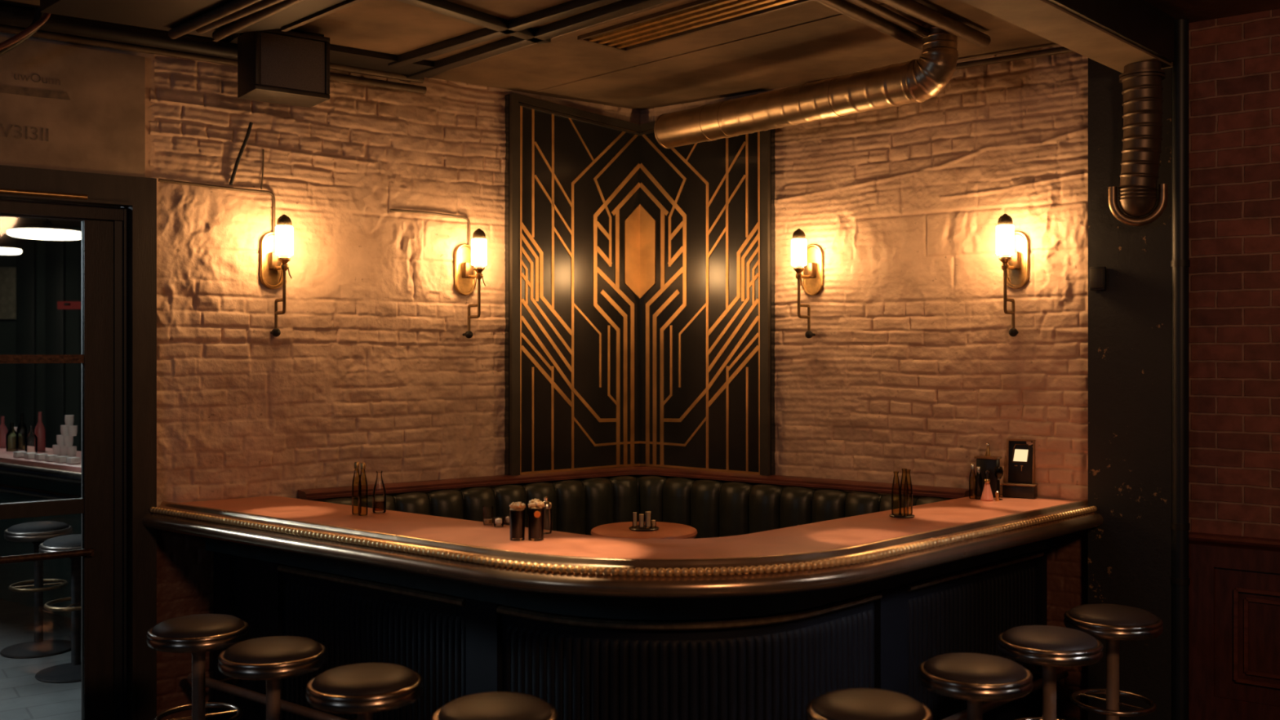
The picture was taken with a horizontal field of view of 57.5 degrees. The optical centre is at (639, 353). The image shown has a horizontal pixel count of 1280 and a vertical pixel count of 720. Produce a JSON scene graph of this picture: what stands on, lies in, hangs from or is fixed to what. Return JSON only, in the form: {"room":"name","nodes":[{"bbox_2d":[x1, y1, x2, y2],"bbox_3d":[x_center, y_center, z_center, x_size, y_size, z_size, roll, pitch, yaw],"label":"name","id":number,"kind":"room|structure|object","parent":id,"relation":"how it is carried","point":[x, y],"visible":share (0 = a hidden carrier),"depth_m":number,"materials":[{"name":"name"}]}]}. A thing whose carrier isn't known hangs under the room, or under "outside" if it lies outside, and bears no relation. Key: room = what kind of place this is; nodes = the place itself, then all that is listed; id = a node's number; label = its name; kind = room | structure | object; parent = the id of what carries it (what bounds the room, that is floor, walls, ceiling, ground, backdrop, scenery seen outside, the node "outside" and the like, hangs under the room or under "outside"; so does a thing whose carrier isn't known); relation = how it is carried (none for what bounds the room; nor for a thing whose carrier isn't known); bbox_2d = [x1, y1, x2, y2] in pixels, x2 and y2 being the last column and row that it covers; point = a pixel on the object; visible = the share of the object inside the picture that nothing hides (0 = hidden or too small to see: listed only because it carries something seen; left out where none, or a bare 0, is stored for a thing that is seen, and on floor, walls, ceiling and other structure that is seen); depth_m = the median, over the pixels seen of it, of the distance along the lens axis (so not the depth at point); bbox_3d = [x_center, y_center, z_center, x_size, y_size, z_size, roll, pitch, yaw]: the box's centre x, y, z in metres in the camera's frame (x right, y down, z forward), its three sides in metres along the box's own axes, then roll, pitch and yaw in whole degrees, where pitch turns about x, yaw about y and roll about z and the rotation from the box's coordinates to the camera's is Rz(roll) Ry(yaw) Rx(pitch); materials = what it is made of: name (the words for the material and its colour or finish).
{"room":"bar","nodes":[
{"label":"bar","id":0,"kind":"room"},
{"bbox_2d":[0,227,81,451],"bbox_3d":[-7.000,0.140,14.050,12.000,3.300,0.100,0,0,0],"label":"wall","id":1,"kind":"structure","parent":0,"point":[7,326],"depth_m":14.00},
{"bbox_2d":[16,237,81,451],"bbox_3d":[-6.900,0.190,13.970,2.820,3.200,0.060,0,0,0],"label":"window","id":2,"kind":"structure","parent":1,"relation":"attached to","point":[55,249],"depth_m":13.94,"materials":[{"name":"glass"}]},
{"bbox_2d":[0,266,16,319],"bbox_3d":[-7.610,-0.718,13.930,0.320,0.620,0.020,0,0,0],"label":"wall picture","id":3,"kind":"object","parent":2,"relation":"attached to","point":[7,274],"visible":1,"depth_m":13.92},
{"bbox_2d":[57,301,81,309],"bbox_3d":[-6.603,-0.555,13.600,0.260,0.090,0.350,0,0,0],"label":"lit sign","id":4,"kind":"object","parent":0,"point":[60,304],"visible":0.98,"depth_m":13.47,"materials":[{"name":"red plastic"}]},
{"bbox_2d":[0,31,639,719],"bbox_3d":[-2.882,0.135,5.226,7.300,3.310,0.180,0,0,-37],"label":"wall","id":5,"kind":"structure","parent":0,"point":[371,362],"depth_m":6.05,"materials":[{"name":"brick"}]},
{"bbox_2d":[0,35,145,177],"bbox_3d":[-2.785,-1.115,5.191,1.100,0.569,0.024,0,0,-37],"label":"sign board","id":6,"kind":"object","parent":5,"relation":"attached to","point":[63,108],"visible":1,"depth_m":5.32,"materials":[{"name":"paint"}]},
{"bbox_2d":[0,164,156,719],"bbox_3d":[-2.741,0.480,5.308,0.990,2.620,0.217,0,0,-37],"label":"door","id":7,"kind":"structure","parent":5,"relation":"in","point":[117,358],"depth_m":5.50,"materials":[{"name":"black paint"}]},
{"bbox_2d":[0,23,426,93],"bbox_3d":[-2.653,-1.435,5.254,3.700,0.040,0.040,0,0,-37],"label":"pipe","id":8,"kind":"object","parent":5,"relation":"attached to","point":[3,28],"visible":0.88,"depth_m":5.56,"materials":[{"name":"metal"}]},
{"bbox_2d":[158,178,275,231],"bbox_3d":[-2.068,-0.717,5.729,0.564,0.234,0.015,0,0,-37],"label":"conduit","id":9,"kind":"object","parent":5,"relation":"attached to","point":[271,193],"visible":0.98,"depth_m":5.76,"materials":[{"name":"metal"}]},
{"bbox_2d":[228,121,253,185],"bbox_3d":[-1.979,-0.991,5.788,0.119,0.323,0.018,0,0,-37],"label":"cable","id":10,"kind":"object","parent":5,"relation":"attached to","point":[251,124],"visible":1,"depth_m":5.78,"materials":[{"name":"black paint"}]},
{"bbox_2d":[258,213,293,337],"bbox_3d":[-1.799,-0.385,5.818,0.125,0.604,0.228,0,0,-37],"label":"wall sconce","id":11,"kind":"object","parent":5,"relation":"attached to","point":[276,247],"visible":1,"depth_m":5.84,"materials":[{"name":"gold metal"}]},
{"bbox_2d":[277,255,290,263],"bbox_3d":[-1.757,-0.461,5.761,0.060,0.042,0.060,0,0,-37],"label":"socket","id":12,"kind":"object","parent":11,"relation":"attached to","point":[282,259],"depth_m":5.74,"materials":[{"name":"gold metal"}]},
{"bbox_2d":[329,62,424,83],"bbox_3d":[-2.655,-1.490,5.240,3.680,0.044,0.044,0,0,-37],"label":"pipe","id":13,"kind":"object","parent":5,"relation":"attached to","point":[332,66],"visible":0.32,"depth_m":6.15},
{"bbox_2d":[389,208,470,248],"bbox_3d":[-1.149,-0.681,6.418,0.487,0.193,0.013,0,0,-37],"label":"conduit","id":14,"kind":"object","parent":5,"relation":"attached to","point":[390,210],"visible":1,"depth_m":6.44,"materials":[{"name":"metal"}]},
{"bbox_2d":[453,228,486,338],"bbox_3d":[-0.928,-0.385,6.472,0.125,0.604,0.228,0,0,-37],"label":"wall sconce","id":15,"kind":"object","parent":5,"relation":"attached to","point":[466,261],"visible":1,"depth_m":6.49,"materials":[{"name":"gold metal"}]},
{"bbox_2d":[504,92,775,480],"bbox_3d":[0.000,-0.359,6.979,1.558,2.258,0.641,0,0,0],"label":"wall panel","id":16,"kind":"object","parent":5,"relation":"attached to","point":[640,273],"visible":0.94,"depth_m":6.93,"materials":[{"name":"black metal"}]},
{"bbox_2d":[0,598,1079,719],"bbox_3d":[-2.000,1.840,6.000,24.000,0.100,20.000,0,0,0],"label":"floor","id":17,"kind":"structure","parent":0,"point":[23,696],"depth_m":6.42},
{"bbox_2d":[0,520,72,658],"bbox_3d":[-3.629,1.407,7.041,0.410,0.767,0.410,0,0,0],"label":"bar stool","id":18,"kind":"object","parent":17,"relation":"on","point":[35,532],"visible":0.98,"depth_m":6.99,"materials":[{"name":"metal"}]},
{"bbox_2d":[7,520,69,532],"bbox_3d":[-3.629,1.042,7.041,0.333,0.039,0.333,0,0,0],"label":"seat cushion","id":19,"kind":"object","parent":18,"relation":"on","point":[42,526],"depth_m":6.96,"materials":[{"name":"black leather"}]},
{"bbox_2d":[0,445,81,621],"bbox_3d":[-4.350,1.254,8.355,3.788,1.069,0.660,0,0,38],"label":"bar","id":20,"kind":"object","parent":17,"relation":"on","point":[21,479],"visible":0.17,"depth_m":8.06,"materials":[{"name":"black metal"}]},
{"bbox_2d":[0,416,8,448],"bbox_3d":[-4.853,0.599,8.884,0.070,0.240,0.069,0,0,0],"label":"bottle","id":21,"kind":"object","parent":20,"relation":"on","point":[3,429],"visible":0.92,"depth_m":8.86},
{"bbox_2d":[5,422,17,451],"bbox_3d":[-4.638,0.614,8.616,0.080,0.210,0.079,0,0,0],"label":"bottle","id":22,"kind":"object","parent":20,"relation":"on","point":[11,437],"visible":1,"depth_m":8.59,"materials":[{"name":"green glass"}]},
{"bbox_2d":[17,413,26,449],"bbox_3d":[-4.626,0.584,8.734,0.070,0.270,0.069,0,0,0],"label":"bottle","id":23,"kind":"object","parent":20,"relation":"on","point":[21,428],"visible":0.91,"depth_m":8.71,"materials":[{"name":"green glass"}]},
{"bbox_2d":[34,411,45,451],"bbox_3d":[-4.403,0.574,8.561,0.072,0.290,0.071,0,0,0],"label":"bottle","id":24,"kind":"object","parent":20,"relation":"on","point":[40,430],"visible":0.96,"depth_m":8.54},
{"bbox_2d":[0,445,81,472],"bbox_3d":[-4.331,0.750,8.379,3.788,0.060,0.600,0,0,38],"label":"countertop","id":25,"kind":"structure","parent":20,"relation":"on","point":[6,456],"depth_m":7.87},
{"bbox_2d":[66,445,76,457],"bbox_3d":[-3.947,0.682,8.108,0.060,0.072,0.060,0,0,0],"label":"cup","id":26,"kind":"object","parent":20,"relation":"on","point":[71,451],"visible":0.98,"depth_m":8.09,"materials":[{"name":"ceramic"}]},
{"bbox_2d":[63,435,73,446],"bbox_3d":[-3.985,0.610,8.136,0.060,0.072,0.060,0,0,0],"label":"cup","id":27,"kind":"object","parent":26,"relation":"on","point":[68,440],"visible":0.95,"depth_m":8.11,"materials":[{"name":"ceramic"}]},
{"bbox_2d":[67,425,77,435],"bbox_3d":[-3.940,0.538,8.102,0.060,0.072,0.060,0,0,0],"label":"cup","id":28,"kind":"object","parent":27,"relation":"on","point":[72,429],"visible":1,"depth_m":8.08,"materials":[{"name":"ceramic"}]},
{"bbox_2d":[64,414,74,425],"bbox_3d":[-3.977,0.466,8.131,0.060,0.072,0.060,0,0,0],"label":"cup","id":29,"kind":"object","parent":28,"relation":"on","point":[68,419],"visible":1,"depth_m":8.11,"materials":[{"name":"ceramic"}]},
{"bbox_2d":[35,533,81,683],"bbox_3d":[-3.157,1.407,6.531,0.410,0.767,0.410,0,0,27],"label":"bar stool","id":30,"kind":"object","parent":17,"relation":"on","point":[71,672],"visible":0.55,"depth_m":6.49,"materials":[{"name":"metal"}]},
{"bbox_2d":[42,533,81,546],"bbox_3d":[-3.157,1.042,6.531,0.333,0.039,0.333,0,0,27],"label":"seat cushion","id":31,"kind":"object","parent":30,"relation":"on","point":[68,540],"depth_m":6.41,"materials":[{"name":"black leather"}]},
{"bbox_2d":[146,613,248,719],"bbox_3d":[-1.700,1.407,4.495,0.410,0.767,0.410,0,0,0],"label":"bar stool","id":32,"kind":"object","parent":17,"relation":"on","point":[197,634],"visible":0.99,"depth_m":4.44,"materials":[{"name":"black leather"}]},
{"bbox_2d":[151,613,244,638],"bbox_3d":[-1.700,1.042,4.495,0.333,0.039,0.333,0,0,0],"label":"seat cushion","id":33,"kind":"object","parent":32,"relation":"on","point":[199,625],"depth_m":4.41,"materials":[{"name":"black leather"}]},
{"bbox_2d":[217,635,327,719],"bbox_3d":[-1.299,1.407,4.134,0.410,0.767,0.410,0,0,-40],"label":"bar stool","id":34,"kind":"object","parent":17,"relation":"on","point":[273,659],"visible":1,"depth_m":4.04,"materials":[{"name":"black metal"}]},
{"bbox_2d":[223,635,321,664],"bbox_3d":[-1.299,1.042,4.134,0.333,0.039,0.333,0,0,-40],"label":"seat cushion","id":35,"kind":"object","parent":34,"relation":"on","point":[273,650],"depth_m":4.05,"materials":[{"name":"black leather"}]},
{"bbox_2d":[305,662,423,719],"bbox_3d":[-0.886,1.407,3.763,0.410,0.767,0.410,0,0,10],"label":"bar stool","id":36,"kind":"object","parent":17,"relation":"on","point":[362,689],"visible":1,"depth_m":3.65,"materials":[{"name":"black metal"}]},
{"bbox_2d":[311,662,417,696],"bbox_3d":[-0.886,1.042,3.763,0.333,0.039,0.333,0,0,10],"label":"seat cushion","id":37,"kind":"object","parent":36,"relation":"on","point":[362,679],"depth_m":3.68,"materials":[{"name":"black leather"}]},
{"bbox_2d":[431,691,558,719],"bbox_3d":[-0.425,1.407,3.427,0.410,0.767,0.410,0,0,-30],"label":"bar stool","id":38,"kind":"object","parent":17,"relation":"on","point":[497,705],"visible":1,"depth_m":3.39,"materials":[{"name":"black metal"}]},
{"bbox_2d":[142,495,1103,719],"bbox_3d":[-0.041,1.249,4.924,4.673,1.082,2.139,0,0,0],"label":"bar counter","id":39,"kind":"object","parent":17,"relation":"on","point":[762,625],"depth_m":4.60,"materials":[{"name":"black wood"}]},
{"bbox_2d":[351,462,361,514],"bbox_3d":[-1.270,0.603,5.228,0.042,0.233,0.042,0,0,0],"label":"bottle","id":40,"kind":"object","parent":39,"relation":"on","point":[356,464],"visible":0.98,"depth_m":5.23,"materials":[{"name":"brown glass"}]},
{"bbox_2d":[358,462,368,515],"bbox_3d":[-1.232,0.603,5.187,0.042,0.233,0.042,0,0,0],"label":"bottle","id":41,"kind":"object","parent":39,"relation":"on","point":[362,465],"visible":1,"depth_m":5.19,"materials":[{"name":"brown glass"}]},
{"bbox_2d":[372,470,386,513],"bbox_3d":[-1.178,0.625,5.272,0.060,0.188,0.060,0,0,0],"label":"bottle","id":42,"kind":"object","parent":39,"relation":"on","point":[377,505],"visible":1,"depth_m":5.27,"materials":[{"name":"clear glass"}]},
{"bbox_2d":[493,516,504,527],"bbox_3d":[-0.587,0.700,4.846,0.048,0.038,0.048,0,0,0],"label":"salt dish","id":43,"kind":"object","parent":39,"relation":"on","point":[498,522],"visible":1,"depth_m":4.83,"materials":[{"name":"clear glass"}]},
{"bbox_2d":[509,502,525,541],"bbox_3d":[-0.472,0.646,4.500,0.064,0.146,0.062,0,0,0],"label":"drink","id":44,"kind":"object","parent":39,"relation":"on","point":[517,512],"visible":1,"depth_m":4.48,"materials":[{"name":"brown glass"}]},
{"bbox_2d":[527,498,544,541],"bbox_3d":[-0.400,0.640,4.498,0.066,0.158,0.068,0,0,0],"label":"drink","id":45,"kind":"object","parent":39,"relation":"on","point":[535,508],"visible":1,"depth_m":4.48,"materials":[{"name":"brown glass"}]},
{"bbox_2d":[542,497,551,533],"bbox_3d":[-0.376,0.646,4.667,0.050,0.146,0.050,0,0,0],"label":"shaker","id":46,"kind":"object","parent":39,"relation":"on","point":[548,504],"visible":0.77,"depth_m":4.66,"materials":[{"name":"clear glass"}]},
{"bbox_2d":[178,495,1075,559],"bbox_3d":[-0.052,0.748,5.003,4.435,0.055,1.961,0,0,0],"label":"countertop","id":47,"kind":"structure","parent":39,"relation":"on","point":[853,531],"depth_m":4.75,"materials":[{"name":"red wood"}]},
{"bbox_2d":[889,513,914,518],"bbox_3d":[1.155,0.715,5.143,0.110,0.008,0.110,0,0,0],"label":"tray","id":48,"kind":"object","parent":39,"relation":"on","point":[891,514],"visible":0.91,"depth_m":5.11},
{"bbox_2d":[899,468,908,515],"bbox_3d":[1.159,0.608,5.117,0.039,0.205,0.039,0,0,0],"label":"bottle","id":49,"kind":"object","parent":48,"relation":"on","point":[901,468],"visible":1,"depth_m":5.13,"materials":[{"name":"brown glass"}]},
{"bbox_2d":[903,469,912,515],"bbox_3d":[1.183,0.612,5.149,0.039,0.198,0.039,0,0,0],"label":"bottle","id":50,"kind":"object","parent":48,"relation":"on","point":[905,469],"visible":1,"depth_m":5.16,"materials":[{"name":"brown glass"}]},
{"bbox_2d":[974,466,982,499],"bbox_3d":[1.670,0.638,5.753,0.034,0.162,0.034,0,0,0],"label":"bottle","id":51,"kind":"object","parent":39,"relation":"on","point":[978,483],"visible":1,"depth_m":5.74,"materials":[{"name":"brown glass"}]},
{"bbox_2d":[980,470,993,501],"bbox_3d":[1.699,0.646,5.707,0.062,0.147,0.062,0,0,0],"label":"decanter","id":52,"kind":"object","parent":39,"relation":"on","point":[987,495],"visible":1,"depth_m":5.69,"materials":[{"name":"pink glass"}]},
{"bbox_2d":[973,455,1001,497],"bbox_3d":[1.747,0.618,5.859,0.120,0.202,0.060,0,0,37],"label":"caddy","id":53,"kind":"object","parent":39,"relation":"on","point":[986,463],"visible":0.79,"depth_m":5.83,"materials":[{"name":"brown wood"}]},
{"bbox_2d":[994,466,1003,500],"bbox_3d":[1.764,0.639,5.738,0.044,0.160,0.044,0,0,0],"label":"wine glass","id":54,"kind":"object","parent":39,"relation":"on","point":[998,471],"visible":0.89,"depth_m":5.72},
{"bbox_2d":[1001,438,1038,498],"bbox_3d":[1.900,0.575,5.833,0.162,0.289,0.096,0,0,31],"label":"stand","id":55,"kind":"object","parent":39,"relation":"on","point":[1020,468],"visible":1,"depth_m":5.83,"materials":[{"name":"brown wood"}]},
{"bbox_2d":[297,466,973,538],"bbox_3d":[-0.023,1.244,6.364,3.474,1.092,1.698,0,0,0],"label":"banquette","id":56,"kind":"object","parent":17,"relation":"on","point":[715,508],"visible":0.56,"depth_m":6.59,"materials":[{"name":"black leather"}]},
{"bbox_2d":[590,521,697,538],"bbox_3d":[0.020,1.325,5.722,0.524,0.930,0.524,0,0,0],"label":"round table","id":57,"kind":"object","parent":17,"relation":"on","point":[617,530],"visible":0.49,"depth_m":5.62,"materials":[{"name":"red wood"}]},
{"bbox_2d":[628,524,658,531],"bbox_3d":[0.020,0.855,5.702,0.150,0.009,0.150,0,0,0],"label":"serving tray","id":58,"kind":"object","parent":57,"relation":"on","point":[632,528],"visible":0.84,"depth_m":5.66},
{"bbox_2d":[644,511,651,528],"bbox_3d":[0.040,0.810,5.680,0.034,0.078,0.034,0,0,0],"label":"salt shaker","id":59,"kind":"object","parent":58,"relation":"on","point":[647,514],"visible":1,"depth_m":5.67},
{"bbox_2d":[805,688,933,719],"bbox_3d":[0.679,1.407,3.466,0.410,0.767,0.410,0,0,20],"label":"bar stool","id":60,"kind":"object","parent":17,"relation":"on","point":[848,704],"visible":1,"depth_m":3.41,"materials":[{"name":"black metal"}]},
{"bbox_2d":[917,653,1033,719],"bbox_3d":[1.117,1.407,3.893,0.410,0.767,0.410,0,0,-21],"label":"bar stool","id":61,"kind":"object","parent":17,"relation":"on","point":[976,678],"visible":1,"depth_m":3.79,"materials":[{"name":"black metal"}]},
{"bbox_2d":[923,653,1026,684],"bbox_3d":[1.117,1.042,3.893,0.333,0.039,0.333,0,0,-21],"label":"seat cushion","id":62,"kind":"object","parent":61,"relation":"on","point":[949,668],"depth_m":3.81,"materials":[{"name":"black leather"}]},
{"bbox_2d":[996,625,1103,719],"bbox_3d":[1.509,1.407,4.302,0.410,0.767,0.410,0,0,29],"label":"bar stool","id":63,"kind":"object","parent":17,"relation":"on","point":[1051,647],"visible":1,"depth_m":4.21,"materials":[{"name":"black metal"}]},
{"bbox_2d":[1002,625,1097,651],"bbox_3d":[1.509,1.042,4.302,0.333,0.039,0.333,0,0,29],"label":"seat cushion","id":64,"kind":"object","parent":63,"relation":"on","point":[1025,637],"depth_m":4.22,"materials":[{"name":"black leather"}]},
{"bbox_2d":[1063,603,1163,719],"bbox_3d":[1.897,1.407,4.682,0.410,0.767,0.410,0,0,-11],"label":"bar stool","id":65,"kind":"object","parent":17,"relation":"on","point":[1113,623],"visible":1,"depth_m":4.61,"materials":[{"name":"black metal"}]},
{"bbox_2d":[1068,603,1158,626],"bbox_3d":[1.897,1.042,4.682,0.333,0.039,0.333,0,0,-11],"label":"seat cushion","id":66,"kind":"object","parent":65,"relation":"on","point":[1100,614],"depth_m":4.60,"materials":[{"name":"black leather"}]},
{"bbox_2d":[1088,57,1171,719],"bbox_3d":[2.332,0.136,5.519,0.371,3.309,0.150,0,0,37],"label":"column","id":67,"kind":"structure","parent":17,"relation":"on","point":[1130,321],"depth_m":5.46,"materials":[{"name":"black metal"}]},
{"bbox_2d":[1089,266,1106,290],"bbox_3d":[2.167,-0.353,5.521,0.070,0.110,0.042,0,0,37],"label":"junction box","id":68,"kind":"object","parent":67,"relation":"attached to","point":[1097,274],"visible":1,"depth_m":5.50,"materials":[{"name":"black paint"}]},
{"bbox_2d":[1170,18,1190,719],"bbox_3d":[2.471,0.135,5.335,0.080,3.306,0.080,0,0,0],"label":"standpipe","id":69,"kind":"object","parent":17,"relation":"on","point":[1180,261],"visible":0.98,"depth_m":5.31,"materials":[{"name":"black metal"}]},
{"bbox_2d":[0,0,1279,227],"bbox_3d":[-2.000,-1.567,6.000,24.000,0.106,20.000,0,0,0],"label":"ceiling","id":70,"kind":"structure","parent":0,"point":[842,45],"depth_m":5.82,"materials":[{"name":"paint"}]},
{"bbox_2d":[0,216,22,254],"bbox_3d":[-6.795,-1.291,12.400,0.400,0.459,0.400,0,0,0],"label":"pendant lamp","id":71,"kind":"object","parent":70,"relation":"hanging from","point":[5,249],"visible":0.97,"depth_m":12.36,"materials":[{"name":"black paint"}]},
{"bbox_2d":[0,247,22,254],"bbox_3d":[-6.795,-1.086,12.400,0.400,0.050,0.400,0,0,0],"label":"diffuser","id":72,"kind":"object","parent":71,"relation":"attached to","point":[3,251],"depth_m":12.32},
{"bbox_2d":[0,7,44,55],"bbox_3d":[-2.688,-1.358,4.988,0.252,0.264,0.038,0,0,-29],"label":"cable","id":73,"kind":"object","parent":70,"relation":"hanging from","point":[38,15],"visible":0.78,"depth_m":5.01,"materials":[{"name":"black paint"}]},
{"bbox_2d":[0,13,50,50],"bbox_3d":[-2.635,-1.389,4.966,0.245,0.259,0.028,0,0,-29],"label":"tube","id":74,"kind":"object","parent":70,"relation":"hanging from","point":[46,16],"visible":0.77,"depth_m":4.97,"materials":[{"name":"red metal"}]},
{"bbox_2d":[6,219,81,239],"bbox_3d":[-5.486,-1.297,10.800,0.660,0.445,0.660,0,0,0],"label":"pendant lamp","id":75,"kind":"object","parent":70,"relation":"hanging from","point":[46,231],"visible":0.92,"depth_m":10.63,"materials":[{"name":"black paint"}]},
{"bbox_2d":[6,228,81,239],"bbox_3d":[-5.486,-1.100,10.800,0.660,0.050,0.660,0,0,0],"label":"diffuser","id":76,"kind":"object","parent":75,"relation":"attached to","point":[29,233],"depth_m":10.62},
{"bbox_2d":[0,3,237,59],"bbox_3d":[-2.936,-1.470,4.923,2.850,0.090,0.090,0,0,-37],"label":"pipe","id":77,"kind":"object","parent":70,"relation":"attached to","point":[10,15],"visible":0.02,"depth_m":5.31,"materials":[{"name":"metal"}]},
{"bbox_2d":[40,0,236,41],"bbox_3d":[-1.425,-1.452,4.153,0.700,0.134,2.324,0,0,-42],"label":"joist","id":78,"kind":"object","parent":70,"relation":"attached to","point":[161,15],"visible":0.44,"depth_m":4.76,"materials":[{"name":"black paint"}]},
{"bbox_2d":[168,0,261,39],"bbox_3d":[-1.313,-1.378,4.335,1.991,0.042,0.042,0,0,45],"label":"conduit","id":79,"kind":"object","parent":78,"relation":"attached to","point":[234,6],"visible":1,"depth_m":4.75,"materials":[{"name":"metal"}]},
{"bbox_2d":[195,0,284,33],"bbox_3d":[-1.185,-1.378,4.305,1.889,0.042,0.042,0,0,44],"label":"conduit","id":80,"kind":"object","parent":78,"relation":"attached to","point":[262,4],"visible":0.62,"depth_m":4.70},
{"bbox_2d":[212,0,303,40],"bbox_3d":[-1.157,-1.378,4.329,0.042,0.042,1.995,0,0,-43],"label":"conduit","id":81,"kind":"object","parent":78,"relation":"attached to","point":[246,21],"visible":1,"depth_m":4.78,"materials":[{"name":"metal"}]},
{"bbox_2d":[237,28,329,107],"bbox_3d":[-1.675,-1.359,5.491,0.358,0.324,0.254,0,0,-37],"label":"loudspeaker","id":82,"kind":"object","parent":70,"relation":"hanging from","point":[291,67],"visible":0.88,"depth_m":5.40,"materials":[{"name":"plastic"}]},
{"bbox_2d":[260,31,324,93],"bbox_3d":[-1.605,-1.342,5.397,0.305,0.240,0.012,0,0,-37],"label":"grille","id":83,"kind":"object","parent":82,"relation":"attached to","point":[291,62],"depth_m":5.39,"materials":[{"name":"grey fabric"}]},
{"bbox_2d":[234,0,363,33],"bbox_3d":[-0.994,-1.465,4.416,0.184,0.110,2.349,0,0,-45],"label":"trough","id":84,"kind":"object","parent":70,"relation":"attached to","point":[303,12],"visible":0.6,"depth_m":4.90,"materials":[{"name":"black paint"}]},
{"bbox_2d":[226,32,448,78],"bbox_3d":[-1.508,-1.504,5.894,1.100,0.029,0.240,0,0,-37],"label":"ceiling strip","id":85,"kind":"object","parent":70,"relation":"attached to","point":[340,55],"visible":0.57,"depth_m":5.94,"materials":[{"name":"black paint"}]},
{"bbox_2d":[396,0,551,44],"bbox_3d":[-1.048,-1.499,4.800,0.070,0.040,1.949,0,0,38],"label":"batten","id":86,"kind":"object","parent":70,"relation":"attached to","point":[445,7],"visible":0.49,"depth_m":5.16,"materials":[{"name":"black paint"}]},
{"bbox_2d":[387,0,620,67],"bbox_3d":[-0.411,-1.499,5.176,2.430,0.040,0.060,0,0,44],"label":"batten","id":87,"kind":"object","parent":70,"relation":"attached to","point":[574,6],"visible":0.8,"depth_m":5.40,"materials":[{"name":"black paint"}]},
{"bbox_2d":[400,0,671,82],"bbox_3d":[-0.135,-1.499,5.125,0.070,0.040,3.352,0,0,-43],"label":"ceiling beam","id":88,"kind":"structure","parent":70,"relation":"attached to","point":[622,7],"depth_m":5.42,"materials":[{"name":"black paint"}]},
{"bbox_2d":[445,0,679,71],"bbox_3d":[0.041,-1.506,5.067,0.026,0.026,3.129,0,0,-44],"label":"ceiling pipe","id":89,"kind":"object","parent":70,"relation":"attached to","point":[671,1],"visible":0.32,"depth_m":5.29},
{"bbox_2d":[577,0,813,51],"bbox_3d":[0.443,-1.512,5.051,0.318,0.018,1.810,0,0,-44],"label":"ceiling vent","id":90,"kind":"object","parent":70,"relation":"in","point":[699,15],"visible":1,"depth_m":5.30,"materials":[{"name":"metal"}]},
{"bbox_2d":[653,23,958,148],"bbox_3d":[0.797,-1.351,6.057,0.204,0.336,1.919,0,0,-43],"label":"spiral duct","id":91,"kind":"object","parent":70,"relation":"attached to","point":[921,79],"visible":0.99,"depth_m":5.82,"materials":[{"name":"metal"}]},
{"bbox_2d":[813,0,922,50],"bbox_3d":[0.852,-1.475,4.949,0.056,0.056,1.661,0,0,39],"label":"ceiling pipe","id":92,"kind":"object","parent":70,"relation":"attached to","point":[845,7],"visible":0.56,"depth_m":5.14,"materials":[{"name":"metal"}]},
{"bbox_2d":[850,0,929,37],"bbox_3d":[0.844,-1.475,4.776,0.036,0.036,1.641,0,0,38],"label":"ceiling pipe","id":93,"kind":"object","parent":70,"relation":"attached to","point":[870,5],"visible":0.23,"depth_m":5.08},
{"bbox_2d":[877,0,991,47],"bbox_3d":[1.025,-1.475,4.825,0.060,0.060,1.830,0,0,41],"label":"ceiling pipe","id":94,"kind":"object","parent":70,"relation":"attached to","point":[913,8],"visible":1,"depth_m":5.13,"materials":[{"name":"metal"}]},
{"bbox_2d":[960,0,1173,73],"bbox_3d":[1.030,-1.415,3.987,0.238,0.210,4.089,0,0,43],"label":"ceiling beam","id":95,"kind":"structure","parent":70,"relation":"attached to","point":[1115,34],"depth_m":4.83,"materials":[{"name":"paint"}]},
{"bbox_2d":[1108,61,1167,226],"bbox_3d":[2.283,-1.079,5.320,0.193,0.996,0.250,0,0,-44],"label":"flexible duct","id":96,"kind":"object","parent":70,"relation":"hanging from","point":[1142,86],"visible":0.9,"depth_m":5.26,"materials":[{"name":"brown metal"}]},
{"bbox_2d":[640,44,1088,719],"bbox_3d":[1.161,0.135,6.541,2.969,3.310,0.220,0,0,37],"label":"wall","id":97,"kind":"structure","parent":0,"point":[912,361],"depth_m":6.11,"materials":[{"name":"brick"}]},
{"bbox_2d":[791,228,823,338],"bbox_3d":[0.918,-0.385,6.480,0.125,0.604,0.228,0,0,37],"label":"wall sconce","id":98,"kind":"object","parent":97,"relation":"attached to","point":[809,260],"visible":1,"depth_m":6.50,"materials":[{"name":"gold metal"}]},
{"bbox_2d":[995,213,1030,336],"bbox_3d":[1.837,-0.385,5.790,0.125,0.604,0.228,0,0,37],"label":"wall sconce","id":99,"kind":"object","parent":97,"relation":"attached to","point":[1013,246],"visible":1,"depth_m":5.81,"materials":[{"name":"gold metal"}]},
{"bbox_2d":[999,254,1011,263],"bbox_3d":[1.794,-0.461,5.733,0.060,0.042,0.060,0,0,37],"label":"socket","id":100,"kind":"object","parent":99,"relation":"attached to","point":[1005,259],"depth_m":5.71,"materials":[{"name":"gold metal"}]},
{"bbox_2d":[955,46,1073,69],"bbox_3d":[1.530,-1.480,6.090,1.499,0.032,0.032,0,0,37],"label":"pipe","id":101,"kind":"object","parent":97,"relation":"attached to","point":[1057,50],"visible":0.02,"depth_m":5.83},
{"bbox_2d":[1189,8,1279,539],"bbox_3d":[3.670,0.135,4.635,2.930,3.310,0.200,0,0,37],"label":"brick wall","id":102,"kind":"structure","parent":0,"point":[1234,61],"depth_m":5.25,"materials":[{"name":"brick"}]},
{"bbox_2d":[1188,531,1279,719],"bbox_3d":[3.639,1.305,4.501,2.818,0.970,0.072,0,0,37],"label":"wainscot","id":103,"kind":"structure","parent":102,"relation":"attached to","point":[1234,587],"depth_m":5.22,"materials":[{"name":"red wood"}]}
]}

